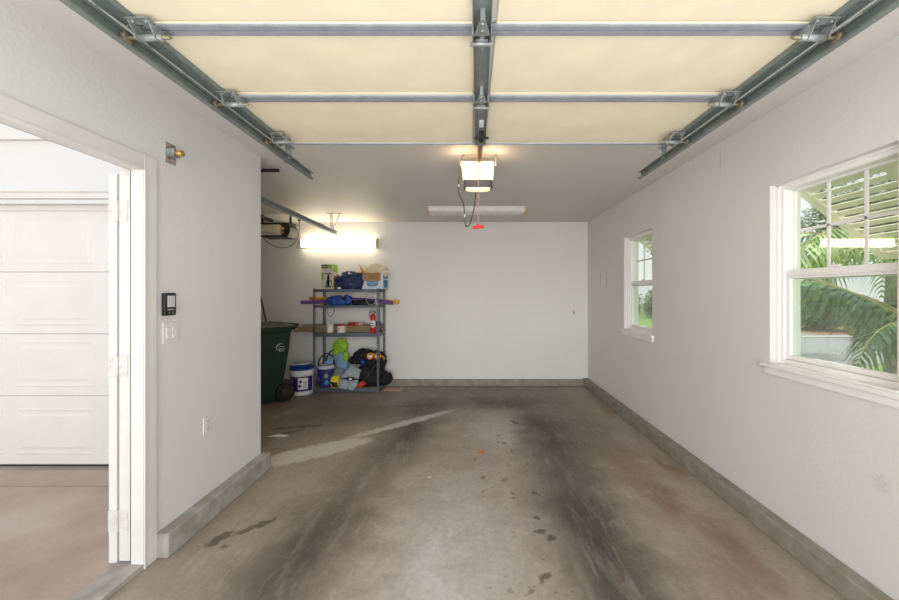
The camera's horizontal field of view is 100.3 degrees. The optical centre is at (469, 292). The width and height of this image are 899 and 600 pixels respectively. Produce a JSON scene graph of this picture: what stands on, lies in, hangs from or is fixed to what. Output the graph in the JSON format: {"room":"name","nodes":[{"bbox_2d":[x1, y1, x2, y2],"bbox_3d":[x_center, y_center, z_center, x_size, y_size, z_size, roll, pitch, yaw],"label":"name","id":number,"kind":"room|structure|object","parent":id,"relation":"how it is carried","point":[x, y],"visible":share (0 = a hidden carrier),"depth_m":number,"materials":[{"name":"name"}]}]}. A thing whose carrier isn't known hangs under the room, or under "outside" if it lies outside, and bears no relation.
{"room":"garage","nodes":[
{"label":"garage","id":0,"kind":"room"},
{"bbox_2d":[0,123,118,204],"bbox_3d":[-4.225,-0.076,3.320,4.550,3.400,0.160,0,0,0],"label":"wall","id":1,"kind":"structure","parent":0,"point":[24,165],"depth_m":3.24,"materials":[{"name":"white paint"}]},
{"bbox_2d":[0,126,47,140],"bbox_3d":[-4.175,-1.536,3.120,4.650,0.480,0.240,0,0,0],"label":"trim","id":2,"kind":"structure","parent":1,"relation":"attached to","point":[7,133],"depth_m":3.20,"materials":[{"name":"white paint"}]},
{"bbox_2d":[0,211,108,465],"bbox_3d":[-3.660,0.387,3.320,2.480,2.274,0.050,0,0,0],"label":"garage door","id":3,"kind":"structure","parent":1,"relation":"in","point":[54,265],"depth_m":3.30,"materials":[{"name":"white paint"}]},
{"bbox_2d":[0,199,108,210],"bbox_3d":[-3.660,0.359,3.260,2.610,2.330,0.077,0,0,0],"label":"trim","id":4,"kind":"structure","parent":1,"relation":"attached to","point":[2,201],"depth_m":3.29,"materials":[{"name":"white paint"}]},
{"bbox_2d":[0,190,108,198],"bbox_3d":[-4.230,-0.846,3.223,4.540,0.070,0.035,0,0,0],"label":"trim","id":5,"kind":"structure","parent":1,"relation":"attached to","point":[4,194],"depth_m":3.21,"materials":[{"name":"white paint"}]},
{"bbox_2d":[0,0,260,532],"bbox_3d":[-1.880,0.224,1.320,0.140,2.800,3.840,0,0,0],"label":"wall","id":6,"kind":"structure","parent":0,"point":[209,203],"depth_m":2.41,"materials":[{"name":"white paint"}]},
{"bbox_2d":[0,93,156,599],"bbox_3d":[-1.878,0.380,1.577,0.174,2.288,1.141,0,0,0],"label":"door frame","id":7,"kind":"structure","parent":6,"relation":"attached to","point":[137,171],"depth_m":2.06,"materials":[{"name":"white paint"}]},
{"bbox_2d":[108,174,127,562],"bbox_3d":[-1.958,0.419,2.530,0.107,2.170,0.920,0,0,0],"label":"door","id":8,"kind":"structure","parent":6,"relation":"in","point":[117,209],"depth_m":2.08,"materials":[{"name":"white paint"}]},
{"bbox_2d":[161,293,175,315],"bbox_3d":[-1.797,0.067,2.237,0.026,0.134,0.086,0,0,0],"label":"control panel","id":9,"kind":"object","parent":6,"relation":"attached to","point":[168,302],"visible":1,"depth_m":2.22,"materials":[{"name":"black plastic"}]},
{"bbox_2d":[162,321,178,343],"bbox_3d":[-1.804,0.238,2.263,0.013,0.128,0.126,0,0,0],"label":"light switch","id":10,"kind":"object","parent":6,"relation":"attached to","point":[170,330],"visible":1,"depth_m":2.25,"materials":[{"name":"white paint"}]},
{"bbox_2d":[165,141,184,165],"bbox_3d":[-1.764,-0.840,2.263,0.092,0.122,0.075,0,0,0],"label":"bracket","id":11,"kind":"object","parent":6,"relation":"attached to","point":[171,154],"visible":1,"depth_m":2.24,"materials":[{"name":"metal"}]},
{"bbox_2d":[203,415,210,435],"bbox_3d":[-1.805,0.907,2.574,0.010,0.120,0.076,0,0,0],"label":"power outlet","id":12,"kind":"object","parent":6,"relation":"attached to","point":[206,420],"visible":1,"depth_m":2.57,"materials":[{"name":"white plastic"}]},
{"bbox_2d":[157,453,270,557],"bbox_3d":[-1.770,1.454,2.703,0.080,0.140,1.114,0,0,0],"label":"baseboard","id":13,"kind":"structure","parent":6,"relation":"attached to","point":[179,531],"depth_m":2.49,"materials":[{"name":"concrete"}]},
{"bbox_2d":[261,169,279,171],"bbox_3d":[-3.333,-1.116,3.460,3.135,0.120,0.120,0,0,0],"label":"shaft","id":14,"kind":"object","parent":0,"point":[262,170],"visible":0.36,"depth_m":3.44,"materials":[{"name":"black metal"}]},
{"bbox_2d":[0,386,845,599],"bbox_3d":[-3.450,1.584,-0.825,11.100,0.120,14.350,0,0,0],"label":"floor","id":15,"kind":"structure","parent":0,"point":[346,507],"depth_m":2.52,"materials":[{"name":"concrete"}]},
{"bbox_2d":[261,297,266,320],"bbox_3d":[-3.271,0.501,6.028,0.629,2.053,0.026,0,0,19],"label":"wooden pole","id":16,"kind":"object","parent":15,"relation":"on","point":[261,297],"visible":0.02,"depth_m":6.04,"materials":[{"name":"brown wood"}]},
{"bbox_2d":[268,434,288,436],"bbox_3d":[-2.035,1.521,3.995,0.210,0.004,0.070,0,0,0],"label":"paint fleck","id":17,"kind":"object","parent":15,"relation":"on","point":[278,435],"visible":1,"depth_m":3.99,"materials":[{"name":"white paint"}]},
{"bbox_2d":[261,321,298,402],"bbox_3d":[-2.935,0.971,5.269,0.680,1.104,0.797,0,0,38],"label":"trash bin","id":18,"kind":"object","parent":15,"relation":"on","point":[275,336],"visible":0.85,"depth_m":5.15,"materials":[{"name":"green plastic"}]},
{"bbox_2d":[289,365,313,395],"bbox_3d":[-2.555,1.327,5.692,0.352,0.395,0.367,0,0,0],"label":"paint bucket","id":19,"kind":"object","parent":15,"relation":"on","point":[301,379],"visible":0.91,"depth_m":5.56,"materials":[{"name":"white plastic"}]},
{"bbox_2d":[289,363,311,367],"bbox_3d":[-2.580,1.100,5.715,0.277,0.058,0.257,0,0,0],"label":"lid","id":20,"kind":"object","parent":19,"relation":"on","point":[295,365],"visible":1,"depth_m":5.62,"materials":[{"name":"blue plastic"}]},
{"bbox_2d":[313,288,384,391],"bbox_3d":[-1.898,0.727,5.946,1.020,1.595,0.428,0,0,0],"label":"shelving rack","id":21,"kind":"object","parent":15,"relation":"on","point":[378,333],"visible":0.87,"depth_m":5.74,"materials":[{"name":"grey metal"}]},
{"bbox_2d":[317,353,334,387],"bbox_3d":[-2.255,1.196,5.875,0.264,0.530,0.263,0,0,0],"label":"bucket","id":22,"kind":"object","parent":21,"relation":"on","point":[325,372],"visible":0.95,"depth_m":5.77,"materials":[{"name":"blue plastic"}]},
{"bbox_2d":[321,264,337,288],"bbox_3d":[-2.223,-0.254,5.927,0.190,0.395,0.186,0,0,0],"label":"box","id":23,"kind":"object","parent":21,"relation":"on","point":[329,272],"visible":0.92,"depth_m":5.84,"materials":[{"name":"white cardboard"}]},
{"bbox_2d":[325,273,332,286],"bbox_3d":[-2.201,-0.196,5.838,0.122,0.220,0.010,0,0,0],"label":"picture","id":24,"kind":"object","parent":23,"relation":"attached to","point":[328,276],"depth_m":5.84},
{"bbox_2d":[326,324,333,332],"bbox_3d":[-2.165,0.544,5.800,0.109,0.135,0.109,0,0,0],"label":"jar","id":25,"kind":"object","parent":21,"relation":"on","point":[329,327],"visible":1,"depth_m":5.75,"materials":[{"name":"white plastic"}]},
{"bbox_2d":[324,338,348,370],"bbox_3d":[-2.152,1.107,6.006,0.422,0.746,0.189,0,0,0],"label":"vest","id":26,"kind":"object","parent":21,"relation":"on","point":[340,346],"visible":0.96,"depth_m":6.00,"materials":[{"name":"blue fabric"}]},
{"bbox_2d":[330,366,344,387],"bbox_3d":[-2.092,1.314,5.848,0.236,0.328,0.181,0,0,0],"label":"life vest","id":27,"kind":"object","parent":21,"relation":"on","point":[338,372],"visible":0.94,"depth_m":5.82,"materials":[{"name":"yellow fabric"}]},
{"bbox_2d":[293,324,383,331],"bbox_3d":[-2.090,0.560,5.990,1.360,0.102,0.260,0,0,0],"label":"board","id":28,"kind":"object","parent":21,"relation":"on","point":[307,327],"visible":0.68,"depth_m":5.86,"materials":[{"name":"brown wood"}]},
{"bbox_2d":[325,295,352,316],"bbox_3d":[-2.027,0.194,5.793,0.421,0.343,0.146,0,0,0],"label":"drawstring bag","id":29,"kind":"object","parent":21,"relation":"hanging from","point":[337,299],"visible":0.98,"depth_m":5.76,"materials":[{"name":"blue fabric"}]},
{"bbox_2d":[337,324,345,332],"bbox_3d":[-1.990,0.548,5.799,0.125,0.128,0.127,0,0,0],"label":"jar","id":30,"kind":"object","parent":21,"relation":"on","point":[341,328],"visible":1,"depth_m":5.75,"materials":[{"name":"white plastic"}]},
{"bbox_2d":[301,298,392,304],"bbox_3d":[-1.928,0.131,5.906,1.430,0.111,0.151,0,0,0],"label":"noodle","id":31,"kind":"object","parent":21,"relation":"on","point":[353,299],"visible":0.63,"depth_m":5.87,"materials":[{"name":"purple plastic"}]},
{"bbox_2d":[335,271,363,288],"bbox_3d":[-1.861,-0.200,5.811,0.460,0.290,0.212,0,0,0],"label":"bag","id":32,"kind":"object","parent":21,"relation":"on","point":[348,279],"visible":0.95,"depth_m":5.76,"materials":[{"name":"fabric"}]},
{"bbox_2d":[338,365,361,389],"bbox_3d":[-1.859,1.314,5.818,0.328,0.388,0.197,0,0,0],"label":"life vest","id":33,"kind":"object","parent":21,"relation":"on","point":[349,379],"visible":0.99,"depth_m":5.76,"materials":[{"name":"grey fabric"}]},
{"bbox_2d":[309,296,398,303],"bbox_3d":[-1.875,0.116,6.077,1.454,0.122,0.077,0,0,1],"label":"noodle","id":34,"kind":"object","parent":21,"relation":"on","point":[310,297],"visible":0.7,"depth_m":6.05,"materials":[{"name":"yellow plastic"}]},
{"bbox_2d":[352,300,373,304],"bbox_3d":[-1.661,0.147,5.820,0.369,0.089,0.121,0,0,0],"label":"bag","id":35,"kind":"object","parent":21,"relation":"on","point":[357,302],"visible":0.8,"depth_m":5.78,"materials":[{"name":"black fabric"}]},
{"bbox_2d":[348,348,392,386],"bbox_3d":[-1.573,1.169,5.927,0.678,0.588,0.321,0,0,6],"label":"mesh bag","id":36,"kind":"object","parent":21,"relation":"on","point":[368,374],"visible":0.85,"depth_m":5.85,"materials":[{"name":"black fabric"}]},
{"bbox_2d":[367,353,383,359],"bbox_3d":[-1.460,1.006,5.812,0.270,0.164,0.110,0,0,-23],"label":"mask","id":37,"kind":"object","parent":36,"relation":"on","point":[372,355],"visible":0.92,"depth_m":5.79,"materials":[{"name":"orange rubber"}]},
{"bbox_2d":[366,292,376,304],"bbox_3d":[-1.520,0.089,5.772,0.170,0.206,0.024,0,0,0],"label":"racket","id":38,"kind":"object","parent":21,"relation":"on","point":[369,292],"visible":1,"depth_m":5.77,"materials":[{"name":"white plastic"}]},
{"bbox_2d":[369,310,375,332],"bbox_3d":[-1.509,0.433,5.793,0.098,0.358,0.084,0,0,0],"label":"fire extinguisher","id":39,"kind":"object","parent":21,"relation":"on","point":[373,317],"visible":1,"depth_m":5.77,"materials":[{"name":"red paint"}]},
{"bbox_2d":[362,273,387,289],"bbox_3d":[-1.504,-0.184,5.955,0.322,0.255,0.350,0,0,0],"label":"printed box","id":40,"kind":"object","parent":21,"relation":"on","point":[371,280],"visible":0.94,"depth_m":5.80,"materials":[{"name":"white cardboard"}]},
{"bbox_2d":[367,281,377,285],"bbox_3d":[-1.510,-0.141,5.798,0.180,0.080,0.003,0,0,0],"label":"print","id":41,"kind":"object","parent":40,"relation":"attached to","point":[369,283],"depth_m":5.80},
{"bbox_2d":[359,263,391,279],"bbox_3d":[-1.458,-0.331,5.937,0.531,0.280,0.268,0,0,10],"label":"plastic bag","id":42,"kind":"object","parent":40,"relation":"in","point":[372,268],"visible":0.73,"depth_m":5.86,"materials":[{"name":"beige plastic"}]},
{"bbox_2d":[383,275,387,287],"bbox_3d":[-1.344,-0.181,5.965,0.002,0.190,0.310,0,0,0],"label":"print","id":43,"kind":"object","parent":40,"relation":"attached to","point":[385,282],"depth_m":5.95},
{"bbox_2d":[383,387,403,390],"bbox_3d":[-1.203,1.518,5.910,0.284,0.010,0.178,0,0,11],"label":"paper scrap","id":44,"kind":"object","parent":15,"relation":"on","point":[388,388],"visible":1,"depth_m":5.87,"materials":[{"name":"paper"}]},
{"bbox_2d":[261,222,587,378],"bbox_3d":[-1.525,0.224,6.275,7.250,2.800,0.140,0,0,0],"label":"wall","id":45,"kind":"structure","parent":0,"point":[497,300],"depth_m":6.21,"materials":[{"name":"white paint"}]},
{"bbox_2d":[298,239,378,247],"bbox_3d":[-2.155,-0.821,6.156,1.290,0.140,0.096,0,0,0],"label":"wall light","id":46,"kind":"object","parent":45,"relation":"attached to","point":[302,243],"visible":1,"depth_m":6.11,"materials":[{"name":"white paint"}]},
{"bbox_2d":[302,247,376,247],"bbox_3d":[-2.155,-0.821,6.189,1.230,0.140,0.029,0,0,0],"label":"tray","id":47,"kind":"object","parent":46,"relation":"on","point":[302,247],"depth_m":6.18,"materials":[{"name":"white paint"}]},
{"bbox_2d":[283,379,583,385],"bbox_3d":[-1.569,1.474,6.170,6.863,0.100,0.070,0,0,0],"label":"baseboard","id":48,"kind":"structure","parent":45,"relation":"attached to","point":[395,382],"depth_m":6.13,"materials":[{"name":"concrete"}]},
{"bbox_2d":[20,0,898,221],"bbox_3d":[-1.525,-1.236,2.875,7.250,0.120,6.950,0,0,0],"label":"ceiling","id":49,"kind":"structure","parent":0,"point":[362,183],"depth_m":3.54,"materials":[{"name":"white paint"}]},
{"bbox_2d":[59,0,312,179],"bbox_3d":[-1.282,-1.042,1.350,0.055,0.267,3.300,0,0,0],"label":"door track","id":50,"kind":"object","parent":49,"relation":"attached to","point":[86,9],"visible":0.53,"depth_m":1.58,"materials":[{"name":"metal"}]},
{"bbox_2d":[89,0,876,148],"bbox_3d":[0.049,-0.984,1.232,2.707,0.135,2.560,0,0,0],"label":"overhead garage door","id":51,"kind":"structure","parent":50,"relation":"attached to","point":[299,72],"depth_m":1.61,"materials":[{"name":"metal"}]},
{"bbox_2d":[261,214,300,247],"bbox_3d":[-2.900,-0.922,4.732,0.480,0.507,2.365,0,0,0],"label":"garage door opener","id":52,"kind":"object","parent":49,"relation":"hanging from","point":[289,230],"visible":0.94,"depth_m":5.54,"materials":[{"name":"metal"}]},
{"bbox_2d":[261,196,341,235],"bbox_3d":[-2.010,-1.018,4.510,0.220,0.317,2.180,0,0,0],"label":"door track","id":53,"kind":"object","parent":49,"relation":"hanging from","point":[265,201],"visible":0.93,"depth_m":4.38,"materials":[{"name":"metal"}]},
{"bbox_2d":[427,206,526,214],"bbox_3d":[0.090,-1.132,5.190,1.346,0.086,0.268,0,0,0],"label":"ceiling light","id":54,"kind":"object","parent":49,"relation":"attached to","point":[431,210],"visible":1,"depth_m":5.06,"materials":[{"name":"white paint"}]},
{"bbox_2d":[458,145,497,226],"bbox_3d":[0.066,-0.873,1.700,0.340,0.605,3.600,0,0,0],"label":"garage door opener","id":55,"kind":"object","parent":49,"relation":"hanging from","point":[469,168],"visible":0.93,"depth_m":3.17,"materials":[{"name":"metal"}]},
{"bbox_2d":[472,145,483,230],"bbox_3d":[0.058,-0.747,2.640,0.081,0.622,0.022,0,0,0],"label":"cord","id":56,"kind":"object","parent":55,"relation":"hanging from","point":[478,226],"visible":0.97,"depth_m":2.64,"materials":[{"name":"red plastic"}]},
{"bbox_2d":[638,0,898,178],"bbox_3d":[1.367,-1.042,1.343,0.055,0.267,3.285,0,0,0],"label":"door track","id":57,"kind":"object","parent":49,"relation":"attached to","point":[879,9],"visible":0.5,"depth_m":1.59,"materials":[{"name":"metal"}]},
{"bbox_2d":[639,237,651,251],"bbox_3d":[2.419,-0.271,4.370,0.647,0.904,0.860,0,0,0],"label":"pergola","id":58,"kind":"object","parent":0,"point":[647,244],"visible":0.02,"depth_m":4.73,"materials":[{"name":"beige paint"}]},
{"bbox_2d":[588,35,898,599],"bbox_3d":[2.025,0.224,2.803,0.150,2.800,6.805,0,0,0],"label":"wall","id":59,"kind":"structure","parent":0,"point":[825,462],"depth_m":2.58,"materials":[{"name":"white paint"}]},
{"bbox_2d":[600,271,606,287],"bbox_3d":[1.944,-0.191,5.445,0.012,0.230,0.246,0,0,0],"label":"wall bracket","id":60,"kind":"object","parent":59,"relation":"attached to","point":[603,277],"visible":1,"depth_m":5.45,"materials":[{"name":"white paint"}]},
{"bbox_2d":[620,230,653,341],"bbox_3d":[2.015,-0.086,4.372,0.200,1.220,0.820,0,0,0],"label":"window","id":61,"kind":"structure","parent":59,"relation":"in","point":[634,329],"depth_m":4.68,"materials":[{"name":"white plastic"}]},
{"bbox_2d":[636,239,651,279],"bbox_3d":[2.083,-0.395,4.372,0.010,0.498,0.622,0,0,0],"label":"grille","id":62,"kind":"object","parent":61,"relation":"attached to","point":[637,241],"depth_m":4.68,"materials":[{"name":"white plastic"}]},
{"bbox_2d":[583,378,893,599],"bbox_3d":[1.907,1.466,2.803,0.087,0.117,6.805,0,0,0],"label":"baseboard","id":63,"kind":"structure","parent":59,"relation":"attached to","point":[846,582],"depth_m":2.40,"materials":[{"name":"concrete"}]},
{"bbox_2d":[759,144,898,408],"bbox_3d":[2.015,-0.086,2.070,0.200,1.220,0.820,0,0,0],"label":"window","id":64,"kind":"structure","parent":59,"relation":"in","point":[880,387],"depth_m":2.17,"materials":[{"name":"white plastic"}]},
{"bbox_2d":[797,170,897,266],"bbox_3d":[2.083,-0.395,2.070,0.010,0.498,0.622,0,0,0],"label":"grille","id":65,"kind":"object","parent":64,"relation":"attached to","point":[866,217],"depth_m":2.13,"materials":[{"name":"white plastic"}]},
{"bbox_2d":[801,162,897,259],"bbox_3d":[2.419,-0.271,1.945,0.647,0.904,1.070,0,0,0],"label":"pergola","id":66,"kind":"object","parent":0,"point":[886,252],"visible":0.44,"depth_m":2.29,"materials":[{"name":"beige paint"}]},
{"label":"outside","id":67,"kind":"structure","parent":0,"visible":0},
{"bbox_2d":[639,304,882,370],"bbox_3d":[31.050,1.899,24.000,57.900,0.250,72.000,0,0,0],"label":"lawn","id":68,"kind":"structure","parent":67,"point":[643,320],"depth_m":23.32,"materials":[{"name":"green plant"}]},
{"bbox_2d":[639,294,642,312],"bbox_3d":[11.451,0.660,27.278,2.289,2.528,2.072,0,0,0],"label":"shrub","id":69,"kind":"object","parent":68,"relation":"on","point":[640,294],"visible":0.03,"depth_m":26.97,"materials":[{"name":"green plant"}]},
{"bbox_2d":[642,289,651,316],"bbox_3d":[13.505,0.661,26.823,2.051,2.459,2.038,0,0,39],"label":"shrub","id":70,"kind":"object","parent":68,"relation":"on","point":[647,307],"visible":0.23,"depth_m":26.82,"materials":[{"name":"green plant"}]},
{"bbox_2d":[802,255,830,283],"bbox_3d":[9.343,0.256,11.998,3.373,3.070,3.424,0,0,0],"label":"palm","id":71,"kind":"object","parent":68,"relation":"on","point":[812,259],"visible":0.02,"depth_m":10.80,"materials":[{"name":"green plant"}]},
{"bbox_2d":[805,257,836,298],"bbox_3d":[19.450,-0.751,26.750,10.300,5.050,5.300,0,0,0],"label":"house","id":72,"kind":"structure","parent":68,"relation":"on","point":[812,257],"depth_m":24.50,"materials":[{"name":"white"}]},
{"bbox_2d":[801,336,852,337],"bbox_3d":[13.799,1.749,14.923,7.618,0.050,0.342,0,0,-2],"label":"trim","id":73,"kind":"structure","parent":68,"relation":"on","point":[801,336],"depth_m":14.85,"materials":[{"name":"white concrete"}]},
{"bbox_2d":[801,279,896,372],"bbox_3d":[3.893,0.797,3.069,2.165,1.996,2.440,0,0,0],"label":"palm","id":74,"kind":"object","parent":68,"relation":"on","point":[831,297],"visible":0.73,"depth_m":3.22,"materials":[{"name":"green plant"}]},
{"bbox_2d":[801,229,897,373],"bbox_3d":[5.002,0.471,4.399,3.414,2.635,3.427,0,0,0],"label":"palm","id":75,"kind":"object","parent":68,"relation":"on","point":[840,247],"visible":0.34,"depth_m":4.37,"materials":[{"name":"green plant"}]},
{"bbox_2d":[801,173,897,290],"bbox_3d":[28.527,-3.589,26.547,8.637,10.737,6.519,0,0,41],"label":"tree","id":76,"kind":"object","parent":68,"relation":"on","point":[819,216],"visible":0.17,"depth_m":26.69,"materials":[{"name":"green plant"}]},
{"bbox_2d":[840,316,880,339],"bbox_3d":[14.979,1.095,13.926,1.957,1.501,1.756,0,0,0],"label":"shrub","id":77,"kind":"object","parent":68,"relation":"on","point":[857,326],"visible":0.09,"depth_m":13.99,"materials":[{"name":"green plant"}]},
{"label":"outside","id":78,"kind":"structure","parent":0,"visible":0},
{"bbox_2d":[801,326,855,334],"bbox_3d":[17.050,1.763,17.800,4.900,0.022,4.000,0,0,0],"label":"floor","id":79,"kind":"structure","parent":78,"point":[810,331],"depth_m":16.61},
{"bbox_2d":[801,298,847,330],"bbox_3d":[16.544,0.862,17.965,2.958,2.019,2.834,0,0,-41],"label":"shrub","id":80,"kind":"object","parent":79,"relation":"on","point":[815,324],"visible":0.21,"depth_m":17.36,"materials":[{"name":"green plant"}]},
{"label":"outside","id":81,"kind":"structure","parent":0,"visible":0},
{"bbox_2d":[801,325,883,364],"bbox_3d":[16.369,1.772,14.515,8.757,0.025,17.790,0,0,31],"label":"road","id":82,"kind":"structure","parent":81,"point":[827,349],"depth_m":11.66,"materials":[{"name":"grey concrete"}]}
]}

